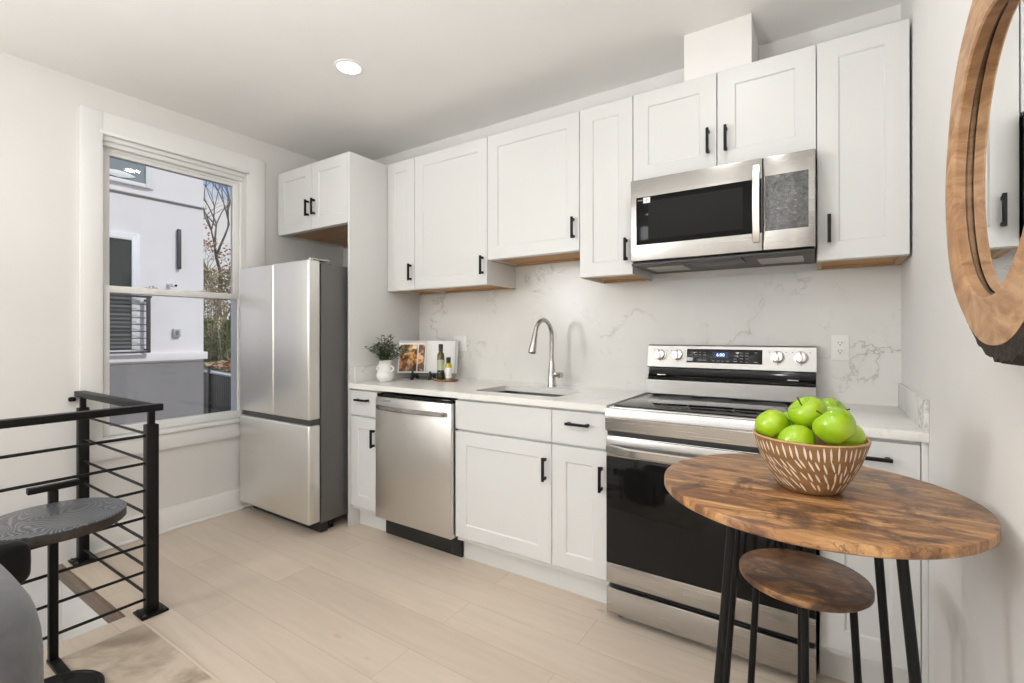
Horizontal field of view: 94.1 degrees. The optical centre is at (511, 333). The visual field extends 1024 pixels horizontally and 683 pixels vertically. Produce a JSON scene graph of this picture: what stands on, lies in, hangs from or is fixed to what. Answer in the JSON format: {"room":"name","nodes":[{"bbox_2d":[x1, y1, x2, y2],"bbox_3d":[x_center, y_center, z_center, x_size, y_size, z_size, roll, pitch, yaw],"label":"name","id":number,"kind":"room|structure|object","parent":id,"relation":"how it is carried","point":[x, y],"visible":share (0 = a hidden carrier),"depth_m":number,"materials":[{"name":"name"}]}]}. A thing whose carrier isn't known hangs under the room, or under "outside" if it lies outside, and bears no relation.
{"room":"kitchen","nodes":[
{"label":"kitchen","id":0,"kind":"room"},
{"bbox_2d":[62,583,107,641],"bbox_3d":[-1.970,2.661,2.320,0.980,2.730,0.100,0,0,33],"label":"wall","id":1,"kind":"structure","parent":0,"point":[75,611],"depth_m":2.43,"materials":[{"name":"paint"}]},
{"bbox_2d":[59,564,125,623],"bbox_3d":[-2.046,1.265,2.300,0.878,0.073,0.017,0,0,33],"label":"trim","id":2,"kind":"structure","parent":1,"relation":"attached to","point":[75,584],"depth_m":2.27,"materials":[{"name":"brown wood"}]},
{"bbox_2d":[0,52,342,648],"bbox_3d":[-2.897,1.314,1.983,0.200,5.425,5.350,0,0,33],"label":"wall","id":3,"kind":"structure","parent":0,"point":[39,105],"depth_m":2.52,"materials":[{"name":"paint"}]},
{"bbox_2d":[90,417,239,461],"bbox_3d":[-2.117,0.651,3.055,0.134,0.122,1.027,0,0,33],"label":"trim","id":4,"kind":"structure","parent":3,"relation":"attached to","point":[189,434],"depth_m":2.98,"materials":[{"name":"paint"}]},
{"bbox_2d":[90,489,252,553],"bbox_3d":[-1.896,1.154,3.312,0.020,0.147,1.710,0,0,33],"label":"baseboard","id":5,"kind":"structure","parent":3,"relation":"attached to","point":[193,512],"depth_m":3.00,"materials":[{"name":"paint"}]},
{"bbox_2d":[79,105,264,441],"bbox_3d":[-2.078,-0.272,3.030,0.028,1.958,1.027,0,0,33],"label":"trim","id":6,"kind":"structure","parent":3,"relation":"attached to","point":[93,123],"depth_m":2.67,"materials":[{"name":"paint"}]},
{"bbox_2d":[103,135,244,435],"bbox_3d":[-2.179,-0.271,3.081,0.185,1.723,0.804,0,0,33],"label":"window","id":7,"kind":"structure","parent":3,"relation":"in","point":[115,148],"depth_m":3.05,"materials":[{"name":"paint"}]},
{"bbox_2d":[44,506,847,682],"bbox_3d":[-1.312,1.259,0.856,3.688,0.070,5.200,0,0,33],"label":"floor","id":8,"kind":"structure","parent":0,"point":[251,595],"depth_m":2.06,"materials":[{"name":"beige wood"}]},
{"bbox_2d":[0,390,168,640],"bbox_3d":[-2.480,0.768,1.540,0.984,0.915,2.005,0,0,33],"label":"stair railing","id":9,"kind":"object","parent":8,"relation":"on","point":[152,607],"visible":0.98,"depth_m":2.08,"materials":[{"name":"black metal"}]},
{"bbox_2d":[44,622,223,682],"bbox_3d":[-1.333,1.221,0.717,1.795,0.005,1.943,0,0,33],"label":"area rug","id":10,"kind":"object","parent":8,"relation":"on","point":[140,653],"visible":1,"depth_m":1.78,"materials":[{"name":"beige fabric"}]},
{"bbox_2d":[0,540,43,682],"bbox_3d":[-1.453,0.781,0.855,0.648,0.874,0.962,0,0,33],"label":"armchair","id":11,"kind":"object","parent":10,"relation":"on","point":[21,640],"visible":1,"depth_m":1.04,"materials":[{"name":"grey fabric"}]},
{"bbox_2d":[0,478,126,682],"bbox_3d":[-1.567,0.888,1.633,0.407,0.662,0.380,0,0,33],"label":"table","id":12,"kind":"object","parent":10,"relation":"on","point":[56,521],"visible":0.97,"depth_m":1.68,"materials":[{"name":"black wood"}]},
{"bbox_2d":[240,257,347,532],"bbox_3d":[-1.306,0.384,3.412,0.785,1.685,0.858,0,0,33],"label":"refrigerator","id":13,"kind":"object","parent":8,"relation":"on","point":[294,315],"visible":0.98,"depth_m":2.99,"materials":[{"name":"grey metal"}]},
{"bbox_2d":[351,388,389,530],"bbox_3d":[-0.758,0.786,3.204,0.255,0.881,0.662,0,0,33],"label":"base cabinet","id":14,"kind":"object","parent":8,"relation":"on","point":[363,402],"visible":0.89,"depth_m":2.97,"materials":[{"name":"paint"}]},
{"bbox_2d":[348,151,418,526],"bbox_3d":[-0.866,0.034,3.294,0.019,2.386,0.632,0,0,33],"label":"end panel","id":15,"kind":"object","parent":8,"relation":"on","point":[374,311],"visible":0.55,"depth_m":3.15,"materials":[{"name":"paint"}]},
{"bbox_2d":[376,392,462,556],"bbox_3d":[-0.415,0.792,2.938,0.601,0.868,0.675,0,0,33],"label":"dishwasher","id":16,"kind":"object","parent":8,"relation":"on","point":[416,434],"visible":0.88,"depth_m":2.68,"materials":[{"name":"silver metal"}]},
{"bbox_2d":[455,398,558,587],"bbox_3d":[0.103,0.785,2.640,0.586,0.881,0.662,0,0,33],"label":"base cabinet","id":17,"kind":"object","parent":8,"relation":"on","point":[504,450],"visible":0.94,"depth_m":2.38,"materials":[{"name":"paint"}]},
{"bbox_2d":[348,364,647,411],"bbox_3d":[-0.139,0.277,2.804,1.731,0.132,0.633,0,0,33],"label":"countertop","id":18,"kind":"structure","parent":17,"relation":"on","point":[598,399],"depth_m":2.70,"materials":[{"name":"white stone"}]},
{"bbox_2d":[364,334,415,381],"bbox_3d":[-0.812,0.157,3.080,0.297,0.311,0.388,0,0,33],"label":"potted plant","id":19,"kind":"object","parent":18,"relation":"on","point":[385,373],"visible":1,"depth_m":3.07,"materials":[{"name":"green plant"}]},
{"bbox_2d":[410,371,436,379],"bbox_3d":[-0.605,0.238,3.272,0.170,0.148,0.162,0,0,9],"label":"cookbook stand","id":20,"kind":"object","parent":18,"relation":"on","point":[413,374],"visible":0.82,"depth_m":3.23,"materials":[{"name":"black plastic"}]},
{"bbox_2d":[397,341,458,373],"bbox_3d":[-0.589,0.163,3.306,0.432,0.228,0.073,0,0,9],"label":"cookbook","id":21,"kind":"object","parent":20,"relation":"on","point":[424,359],"visible":0.84,"depth_m":3.30,"materials":[{"name":"white paper"}]},
{"bbox_2d":[399,344,424,370],"bbox_3d":[-0.697,0.169,3.314,0.186,0.187,0.047,0,0,12],"label":"food photo","id":22,"kind":"object","parent":21,"relation":"attached to","point":[410,361],"depth_m":3.31},
{"bbox_2d":[433,378,457,381],"bbox_3d":[-0.439,0.306,3.146,0.188,0.012,0.135,0,0,33],"label":"serving tray","id":23,"kind":"object","parent":18,"relation":"on","point":[434,379],"visible":0.8,"depth_m":3.09,"materials":[{"name":"brown wood"}]},
{"bbox_2d":[437,344,444,379],"bbox_3d":[-0.471,0.186,3.148,0.048,0.234,0.048,0,0,33],"label":"oil bottle","id":24,"kind":"object","parent":23,"relation":"on","point":[440,357],"visible":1,"depth_m":3.13,"materials":[{"name":"green glass"}]},
{"bbox_2d":[445,357,451,379],"bbox_3d":[-0.416,0.229,3.125,0.041,0.148,0.041,0,0,33],"label":"oil bottle","id":25,"kind":"object","parent":23,"relation":"on","point":[448,367],"visible":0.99,"depth_m":3.11,"materials":[{"name":"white glass"}]},
{"bbox_2d":[500,391,563,396],"bbox_3d":[0.091,0.444,2.604,0.545,0.202,0.342,0,0,33],"label":"sink","id":26,"kind":"object","parent":18,"relation":"in","point":[513,392],"visible":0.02,"depth_m":2.78,"materials":[{"name":"silver metal"}]},
{"bbox_2d":[528,318,562,386],"bbox_3d":[0.194,0.111,2.695,0.101,0.400,0.272,0,0,33],"label":"faucet","id":27,"kind":"object","parent":18,"relation":"on","point":[533,344],"visible":1,"depth_m":2.77,"materials":[{"name":"silver metal"}]},
{"bbox_2d":[552,407,609,603],"bbox_3d":[0.465,0.784,2.403,0.278,0.881,0.662,0,0,33],"label":"base cabinet","id":28,"kind":"object","parent":8,"relation":"on","point":[579,437],"visible":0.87,"depth_m":2.16,"materials":[{"name":"paint"}]},
{"bbox_2d":[605,344,817,680],"bbox_3d":[0.881,0.641,2.082,0.766,1.166,0.716,0,0,33],"label":"range","id":29,"kind":"object","parent":8,"relation":"on","point":[665,559],"visible":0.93,"depth_m":1.93,"materials":[{"name":"grey metal"}]},
{"bbox_2d":[609,393,791,419],"bbox_3d":[0.885,0.319,2.085,0.762,0.016,0.540,0,0,33],"label":"cooktop","id":30,"kind":"object","parent":29,"relation":"in","point":[663,403],"depth_m":2.09,"materials":[{"name":"glass"}]},
{"bbox_2d":[739,548,874,682],"bbox_3d":[0.756,0.923,1.237,0.298,0.600,0.298,0,0,33],"label":"stool","id":31,"kind":"object","parent":8,"relation":"on","point":[806,581],"visible":1,"depth_m":1.19,"materials":[{"name":"brown wood"}]},
{"bbox_2d":[664,453,1000,682],"bbox_3d":[0.639,0.777,1.031,0.588,0.890,0.588,0,0,33],"label":"bar table","id":32,"kind":"object","parent":8,"relation":"on","point":[880,514],"visible":0.89,"depth_m":0.91,"materials":[{"name":"brown wood"}]},
{"bbox_2d":[753,428,871,495],"bbox_3d":[0.641,0.275,1.028,0.217,0.114,0.217,0,0,33],"label":"fruit bowl","id":33,"kind":"object","parent":32,"relation":"on","point":[819,469],"visible":0.83,"depth_m":0.96,"materials":[{"name":"brown ceramic"}]},
{"bbox_2d":[754,409,789,438],"bbox_3d":[0.580,0.204,1.063,0.069,0.070,0.069,0,0,-25],"label":"apple","id":34,"kind":"object","parent":33,"relation":"in","point":[769,423],"visible":0.71,"depth_m":1.04,"materials":[{"name":"green food"}]},
{"bbox_2d":[783,408,794,424],"bbox_3d":[0.644,0.206,1.098,0.068,0.064,0.069,0,0,-30],"label":"apple","id":35,"kind":"object","parent":33,"relation":"in","point":[785,413],"visible":0.1,"depth_m":1.08,"materials":[{"name":"green food"}]},
{"bbox_2d":[777,424,815,444],"bbox_3d":[0.594,0.224,0.992,0.072,0.070,0.068,0,0,-35],"label":"apple","id":36,"kind":"object","parent":33,"relation":"in","point":[796,433],"visible":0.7,"depth_m":0.97,"materials":[{"name":"green food"}]},
{"bbox_2d":[788,396,827,428],"bbox_3d":[0.635,0.169,1.024,0.072,0.071,0.074,0,0,-28],"label":"apple","id":37,"kind":"object","parent":33,"relation":"in","point":[802,411],"visible":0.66,"depth_m":1.00,"materials":[{"name":"green food"}]},
{"bbox_2d":[812,407,856,443],"bbox_3d":[0.638,0.181,0.944,0.077,0.073,0.075,0,0,-31],"label":"apple","id":38,"kind":"object","parent":33,"relation":"in","point":[836,425],"visible":1,"depth_m":0.92,"materials":[{"name":"green food"}]},
{"bbox_2d":[821,398,849,410],"bbox_3d":[0.707,0.179,1.054,0.073,0.074,0.071,0,0,-31],"label":"apple","id":39,"kind":"object","parent":33,"relation":"in","point":[829,402],"visible":0.2,"depth_m":1.04,"materials":[{"name":"green food"}]},
{"bbox_2d":[824,425,865,445],"bbox_3d":[0.691,0.217,0.990,0.073,0.071,0.072,0,0,-37],"label":"apple","id":40,"kind":"object","parent":33,"relation":"in","point":[859,438],"visible":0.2,"depth_m":0.96,"materials":[{"name":"green food"}]},
{"bbox_2d":[819,437,928,682],"bbox_3d":[1.351,0.783,1.824,0.289,0.881,0.662,0,0,33],"label":"base cabinet","id":41,"kind":"object","parent":8,"relation":"on","point":[902,457],"depth_m":1.56,"materials":[{"name":"paint"}]},
{"bbox_2d":[842,383,928,442],"bbox_3d":[1.352,0.275,1.828,0.290,0.132,0.633,0,0,33],"label":"countertop","id":42,"kind":"structure","parent":41,"relation":"on","point":[909,421],"depth_m":1.64,"materials":[{"name":"white stone"}]},
{"bbox_2d":[0,0,900,160],"bbox_3d":[-1.335,-1.501,0.873,4.038,0.200,5.500,0,0,33],"label":"ceiling","id":43,"kind":"structure","parent":0,"point":[262,70],"depth_m":2.35,"materials":[{"name":"paint"}]},
{"bbox_2d":[334,59,363,74],"bbox_3d":[-0.855,-1.396,2.499,0.152,0.006,0.152,0,0,33],"label":"recessed light","id":44,"kind":"object","parent":43,"relation":"in","point":[345,66],"visible":1,"depth_m":2.49,"materials":[{"name":"paint"}]},
{"bbox_2d":[343,4,900,554],"bbox_3d":[0.152,0.063,3.096,3.688,2.925,0.150,0,0,33],"label":"wall","id":45,"kind":"structure","parent":0,"point":[892,14],"depth_m":2.56,"materials":[{"name":"paint"}]},
{"bbox_2d":[278,152,347,248],"bbox_3d":[-1.211,-0.932,3.500,0.778,0.454,0.666,0,0,33],"label":"upper cabinet","id":46,"kind":"object","parent":45,"relation":"attached to","point":[312,198],"visible":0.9,"depth_m":3.26,"materials":[{"name":"paint"}]},
{"bbox_2d":[388,158,445,294],"bbox_3d":[-0.673,-0.726,3.334,0.257,0.876,0.355,0,0,33],"label":"upper cabinet","id":47,"kind":"object","parent":45,"relation":"attached to","point":[401,175],"visible":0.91,"depth_m":3.22,"materials":[{"name":"paint"}]},
{"bbox_2d":[415,137,515,292],"bbox_3d":[-0.317,-0.726,3.100,0.594,0.876,0.355,0,0,33],"label":"upper cabinet","id":48,"kind":"object","parent":45,"relation":"attached to","point":[451,184],"visible":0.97,"depth_m":2.98,"materials":[{"name":"paint"}]},
{"bbox_2d":[488,111,579,266],"bbox_3d":[0.182,-0.799,2.774,0.596,0.732,0.355,0,0,33],"label":"upper cabinet","id":49,"kind":"object","parent":45,"relation":"attached to","point":[534,169],"visible":0.92,"depth_m":2.65,"materials":[{"name":"paint"}]},
{"bbox_2d":[580,96,652,283],"bbox_3d":[0.551,-0.727,2.532,0.286,0.876,0.355,0,0,33],"label":"upper cabinet","id":50,"kind":"object","parent":45,"relation":"attached to","point":[606,130],"visible":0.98,"depth_m":2.42,"materials":[{"name":"paint"}]},
{"bbox_2d":[419,261,901,406],"bbox_3d":[0.482,-0.045,2.783,2.793,0.774,0.011,0,0,33],"label":"backsplash","id":51,"kind":"structure","parent":45,"relation":"attached to","point":[603,333],"depth_m":2.57,"materials":[{"name":"white stone"}]},
{"bbox_2d":[453,336,466,350],"bbox_3d":[-0.364,0.068,3.324,0.117,0.108,0.009,0,0,33],"label":"outlet","id":52,"kind":"object","parent":51,"relation":"attached to","point":[462,340],"visible":0.78,"depth_m":3.31,"materials":[{"name":"white plastic"}]},
{"bbox_2d":[831,335,848,360],"bbox_3d":[1.466,0.062,2.127,0.067,0.114,0.009,0,0,33],"label":"outlet","id":53,"kind":"object","parent":51,"relation":"attached to","point":[839,343],"visible":1,"depth_m":2.12,"materials":[{"name":"white plastic"}]},
{"bbox_2d":[836,340,844,354],"bbox_3d":[1.464,0.062,2.125,0.033,0.067,0.002,0,0,33],"label":"receptacle","id":54,"kind":"object","parent":53,"relation":"attached to","point":[840,344],"depth_m":2.12,"materials":[{"name":"white plastic"}]},
{"bbox_2d":[633,45,816,180],"bbox_3d":[0.988,-0.951,2.247,0.757,0.430,0.355,0,0,33],"label":"upper cabinet","id":55,"kind":"object","parent":45,"relation":"attached to","point":[767,107],"visible":0.88,"depth_m":2.09,"materials":[{"name":"paint"}]},
{"bbox_2d":[631,149,815,273],"bbox_3d":[0.965,-0.523,2.200,0.740,0.417,0.436,0,0,33],"label":"microwave","id":56,"kind":"object","parent":55,"relation":"attached to","point":[760,212],"visible":1,"depth_m":2.04,"materials":[{"name":"silver metal"}]},
{"bbox_2d":[817,18,909,269],"bbox_3d":[1.428,-0.729,1.959,0.291,0.876,0.355,0,0,33],"label":"upper cabinet","id":57,"kind":"object","parent":45,"relation":"attached to","point":[863,78],"visible":1,"depth_m":1.84,"materials":[{"name":"paint"}]},
{"bbox_2d":[684,13,758,80],"bbox_3d":[1.006,-1.284,2.278,0.285,0.232,0.284,0,0,33],"label":"cover","id":58,"kind":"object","parent":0,"point":[732,43],"depth_m":2.15,"materials":[{"name":"paint"}]},
{"bbox_2d":[901,0,1023,682],"bbox_3d":[0.293,0.059,-0.193,0.150,2.925,5.500,0,0,33],"label":"wall","id":59,"kind":"structure","parent":0,"point":[976,443],"depth_m":1.21,"materials":[{"name":"paint"}]},
{"bbox_2d":[945,0,1023,365],"bbox_3d":[0.784,-0.281,0.748,0.054,0.659,0.644,0,0,33],"label":"wall mirror","id":60,"kind":"object","parent":59,"relation":"attached to","point":[984,189],"visible":1,"depth_m":0.80,"materials":[{"name":"brown wood"}]},
{"label":"outside","id":61,"kind":"structure","parent":0,"visible":0},
{"bbox_2d":[204,349,230,373],"bbox_3d":[-1.699,0.571,21.630,28.000,0.858,22.000,0,0,43],"label":"yard","id":62,"kind":"structure","parent":61,"point":[225,359],"depth_m":12.99,"materials":[{"name":"green plant"}]},
{"bbox_2d":[203,316,223,361],"bbox_3d":[-9.646,0.173,15.148,1.197,1.483,0.933,0,0,33],"label":"shrub","id":63,"kind":"object","parent":62,"relation":"on","point":[209,332],"visible":0.7,"depth_m":14.99,"materials":[{"name":"green plant"}]},
{"bbox_2d":[203,266,230,350],"bbox_3d":[-11.298,-0.939,18.422,3.554,3.452,2.912,0,0,33],"label":"shrub","id":64,"kind":"object","parent":62,"relation":"on","point":[217,281],"visible":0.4,"depth_m":18.14,"materials":[{"name":"beige plant"}]},
{"bbox_2d":[203,181,230,327],"bbox_3d":[-15.549,-4.517,23.264,5.440,10.300,3.985,0,0,14],"label":"bare tree","id":65,"kind":"object","parent":62,"relation":"on","point":[216,251],"visible":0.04,"depth_m":23.49,"materials":[{"name":"brown plant"}]},
{"bbox_2d":[203,224,230,335],"bbox_3d":[-14.101,-2.394,22.764,3.466,6.235,4.894,0,0,33],"label":"bare tree","id":66,"kind":"object","parent":62,"relation":"on","point":[208,233],"visible":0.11,"depth_m":22.25,"materials":[{"name":"brown plant"}]},
{"bbox_2d":[204,359,230,371],"bbox_3d":[-5.859,0.756,12.123,6.271,0.436,2.386,0,0,43],"label":"fallen leaves","id":67,"kind":"object","parent":62,"relation":"on","point":[220,364],"visible":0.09,"depth_m":12.85,"materials":[{"name":"brown plant"}]},
{"bbox_2d":[214,317,230,359],"bbox_3d":[-8.800,0.180,14.941,1.145,1.406,0.952,0,0,33],"label":"shrub","id":68,"kind":"object","parent":62,"relation":"on","point":[226,337],"visible":0.45,"depth_m":14.75,"materials":[{"name":"green plant"}]},
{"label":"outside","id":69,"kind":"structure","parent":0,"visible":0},
{"bbox_3d":[-18.386,4.198,33.060,59.740,0.050,90.000,0,0,33],"label":"ground","id":70,"kind":"structure","parent":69,"visible":0},
{"bbox_2d":[109,157,207,425],"bbox_3d":[-9.053,-1.315,4.934,4.174,10.900,9.145,0,0,33],"label":"house","id":71,"kind":"structure","parent":70,"relation":"on","point":[157,354],"depth_m":7.14,"materials":[{"name":"white paint"}]},
{"bbox_2d":[110,296,130,347],"bbox_3d":[-5.792,-0.158,6.376,0.004,0.724,1.130,0,0,33],"label":"blind","id":72,"kind":"object","parent":71,"relation":"hanging from","point":[114,299],"depth_m":6.75,"materials":[{"name":"grey"}]},
{"bbox_2d":[109,169,134,177],"bbox_3d":[-5.558,-2.261,6.720,0.021,0.100,0.420,0,0,33],"label":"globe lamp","id":73,"kind":"object","parent":71,"relation":"attached to","point":[113,173],"depth_m":6.75,"materials":[{"name":"white"}]},
{"bbox_2d":[177,229,180,268],"bbox_3d":[-5.144,-1.306,7.358,0.059,0.610,0.042,0,0,33],"label":"wall light","id":74,"kind":"object","parent":71,"relation":"attached to","point":[178,230],"depth_m":7.34,"materials":[{"name":"grey metal"}]},
{"bbox_2d":[204,366,230,413],"bbox_3d":[-6.644,2.467,11.037,3.393,3.345,0.210,0,0,43],"label":"fence","id":75,"kind":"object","parent":70,"relation":"on","point":[217,385],"depth_m":11.35,"materials":[{"name":"grey"}]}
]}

